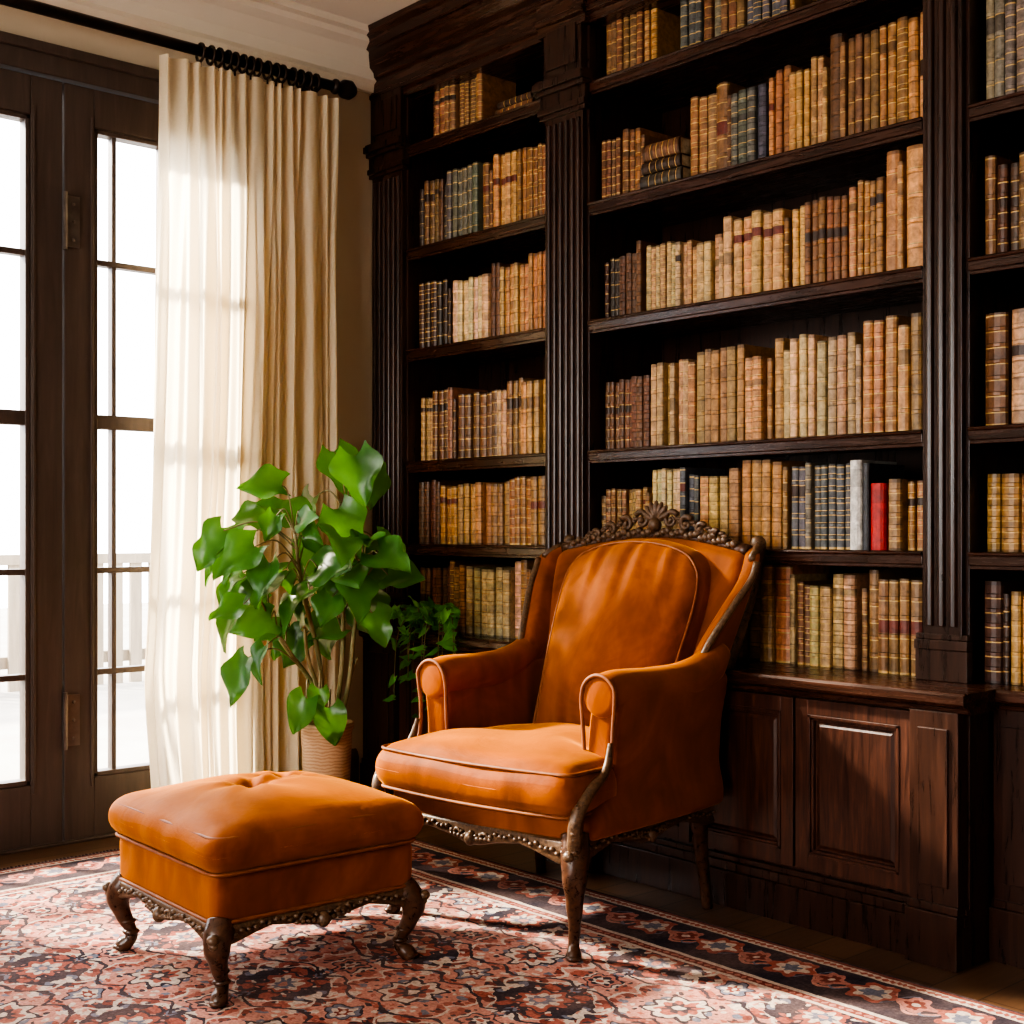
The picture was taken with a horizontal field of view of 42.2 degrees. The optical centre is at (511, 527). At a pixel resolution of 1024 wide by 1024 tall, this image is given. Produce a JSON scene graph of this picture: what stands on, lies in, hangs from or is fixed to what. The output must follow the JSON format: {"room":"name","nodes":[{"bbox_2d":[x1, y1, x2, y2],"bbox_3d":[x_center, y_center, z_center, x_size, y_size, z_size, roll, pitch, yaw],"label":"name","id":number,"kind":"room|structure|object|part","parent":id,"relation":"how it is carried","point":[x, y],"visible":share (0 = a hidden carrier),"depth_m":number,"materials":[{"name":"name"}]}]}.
{"room":"library","nodes":[
{"label":"library","id":0,"kind":"room"},
{"bbox_2d":[0,4,371,783],"bbox_3d":[-2.667,-0.430,3.443,6.500,2.960,0.150,0,0,-42],"label":"wall","id":1,"kind":"structure","parent":0,"point":[354,195],"depth_m":5.15,"materials":[{"name":"paint"}]},
{"bbox_2d":[0,68,61,850],"bbox_3d":[-1.937,-0.220,4.040,1.144,2.520,0.071,0,0,-42],"label":"french door","id":2,"kind":"structure","parent":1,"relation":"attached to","point":[31,804],"depth_m":4.35,"materials":[{"name":"brown wood"}]},
{"bbox_2d":[63,191,79,749],"bbox_3d":[-1.465,-0.190,4.410,0.059,1.850,0.019,0,0,-42],"label":"hinges","id":3,"kind":"object","parent":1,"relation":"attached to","point":[71,204],"visible":1,"depth_m":4.41,"materials":[{"name":"metal"}]},
{"bbox_2d":[0,31,158,855],"bbox_3d":[-1.704,-0.268,4.271,2.060,2.635,0.175,0,0,-42],"label":"trim","id":4,"kind":"structure","parent":1,"relation":"attached to","point":[18,53],"depth_m":4.40,"materials":[{"name":"brown wood"}]},
{"bbox_2d":[62,83,158,840],"bbox_3d":[-1.263,-0.220,4.641,0.650,2.520,0.071,0,0,-42],"label":"french door","id":5,"kind":"structure","parent":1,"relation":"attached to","point":[89,792],"depth_m":4.45,"materials":[{"name":"brown wood"}]},
{"bbox_2d":[0,0,356,99],"bbox_3d":[-1.797,-1.635,4.007,3.150,0.110,0.166,0,0,-42],"label":"curtain rod","id":6,"kind":"object","parent":1,"relation":"attached to","point":[346,89],"depth_m":4.59,"materials":[{"name":"black metal"}]},
{"bbox_2d":[145,54,338,788],"bbox_3d":[-0.930,-0.283,4.676,0.185,2.643,0.830,0,0,43],"label":"curtain","id":7,"kind":"object","parent":6,"relation":"hanging from","point":[245,353],"visible":0.78,"depth_m":4.64,"materials":[{"name":"beige fabric"}]},
{"bbox_3d":[-0.930,-0.283,4.676,0.188,2.643,0.830,0,0,44],"label":"linen panel","id":8,"kind":"part","parent":7,"relation":"part of","materials":[{"name":"beige fabric"}]},
{"bbox_2d":[35,0,375,93],"bbox_3d":[-2.567,-1.810,3.331,6.300,0.200,0.150,0,0,-42],"label":"trim","id":9,"kind":"structure","parent":1,"relation":"attached to","point":[289,33],"depth_m":4.81,"materials":[{"name":"paint"}]},
{"bbox_2d":[350,748,358,783],"bbox_3d":[-2.782,0.955,3.227,5.840,0.190,0.020,0,0,-42],"label":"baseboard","id":10,"kind":"structure","parent":1,"relation":"attached to","point":[354,773],"depth_m":5.15,"materials":[{"name":"brown wood"}]},
{"bbox_2d":[290,0,418,24],"bbox_3d":[-0.538,-1.960,1.054,6.500,0.100,6.550,0,0,-42],"label":"ceiling","id":11,"kind":"structure","parent":0,"point":[368,12],"depth_m":4.87,"materials":[{"name":"paint"}]},
{"bbox_2d":[0,825,1023,1013],"bbox_3d":[-0.538,1.100,1.054,6.500,0.100,6.550,0,0,-42],"label":"floor","id":12,"kind":"structure","parent":0,"point":[990,982],"depth_m":3.50,"materials":[{"name":"brown wood"}]},
{"bbox_2d":[192,438,424,780],"bbox_3d":[-0.653,0.371,4.263,0.772,1.334,0.562,0,0,8],"label":"potted plant","id":13,"kind":"object","parent":12,"relation":"on","point":[356,592],"visible":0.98,"depth_m":4.21,"materials":[{"name":"green plant"}]},
{"bbox_3d":[-0.601,0.834,4.300,0.176,0.409,0.176,0,0,-42],"label":"basket pot","id":14,"kind":"part","parent":13,"relation":"part of","materials":[{"name":"wicker"}]},
{"bbox_2d":[0,840,1023,1023],"bbox_3d":[-0.245,1.044,1.898,3.260,0.010,5.019,0,0,-42],"label":"rug","id":15,"kind":"object","parent":12,"relation":"on","point":[490,938],"visible":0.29,"depth_m":3.14,"materials":[{"name":"fabric"}]},
{"bbox_2d":[102,771,429,1007],"bbox_3d":[-0.605,0.828,3.236,0.587,0.436,0.587,0,0,-40],"label":"ottoman","id":16,"kind":"object","parent":15,"relation":"on","point":[229,857],"visible":1,"depth_m":3.05,"materials":[{"name":"orange leather"},{"name":"carved dark wood"}]},
{"bbox_2d":[108,771,423,919],"bbox_3d":[-0.605,0.744,3.236,0.580,0.268,0.580,0,0,-40],"label":"cushion","id":17,"kind":"object","parent":16,"relation":"on","point":[262,845],"depth_m":3.05,"materials":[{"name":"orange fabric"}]},
{"bbox_2d":[372,500,766,962],"bbox_3d":[0.159,0.484,3.682,0.818,1.136,0.941,0,0,41],"label":"armchair","id":18,"kind":"object","parent":15,"relation":"on","point":[598,726],"visible":0.9,"depth_m":3.59,"materials":[{"name":"orange leather"},{"name":"carved walnut"},{"name":"carved mahogany"}]},
{"bbox_2d":[359,0,1023,972],"bbox_3d":[0.761,-0.429,3.884,0.593,2.958,3.754,0,0,-42],"label":"bookcase","id":19,"kind":"object","parent":12,"relation":"on","point":[885,811],"visible":0.61,"depth_m":3.81,"materials":[{"name":"brown wood"}]},
{"bbox_2d":[383,595,460,717],"bbox_3d":[-0.293,0.490,4.792,0.222,0.496,0.417,0,0,-42],"label":"ivy","id":20,"kind":"object","parent":19,"relation":"on","point":[444,619],"visible":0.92,"depth_m":4.80,"materials":[{"name":"plant"}]},
{"bbox_2d":[359,629,1023,715],"bbox_3d":[0.756,0.417,3.881,0.582,0.054,3.749,0,0,-42],"label":"countertop","id":21,"kind":"structure","parent":19,"relation":"on","point":[827,683],"depth_m":3.39,"materials":[{"name":"brown wood"}]},
{"bbox_2d":[419,0,1023,685],"bbox_3d":[0.801,-0.679,3.937,0.256,2.136,3.269,0,0,-42],"label":"books","id":22,"kind":"object","parent":19,"relation":"on","point":[869,381],"visible":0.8,"depth_m":3.87,"materials":[{"name":"leather"}]},
{"label":"outside","id":23,"kind":"structure","parent":0,"visible":0},
{"bbox_2d":[0,602,148,780],"bbox_3d":[-5.723,1.150,10.103,22.000,0.100,13.840,0,0,-42],"label":"ground","id":24,"kind":"structure","parent":23,"point":[131,728],"depth_m":7.74,"materials":[{"name":"white"}]},
{"bbox_2d":[0,553,149,691],"bbox_3d":[-4.022,0.640,8.344,10.200,0.920,0.090,0,0,-42],"label":"balcony railing","id":25,"kind":"object","parent":24,"relation":"on","point":[135,654],"visible":0.12,"depth_m":9.39,"materials":[{"name":"white"}]}
]}

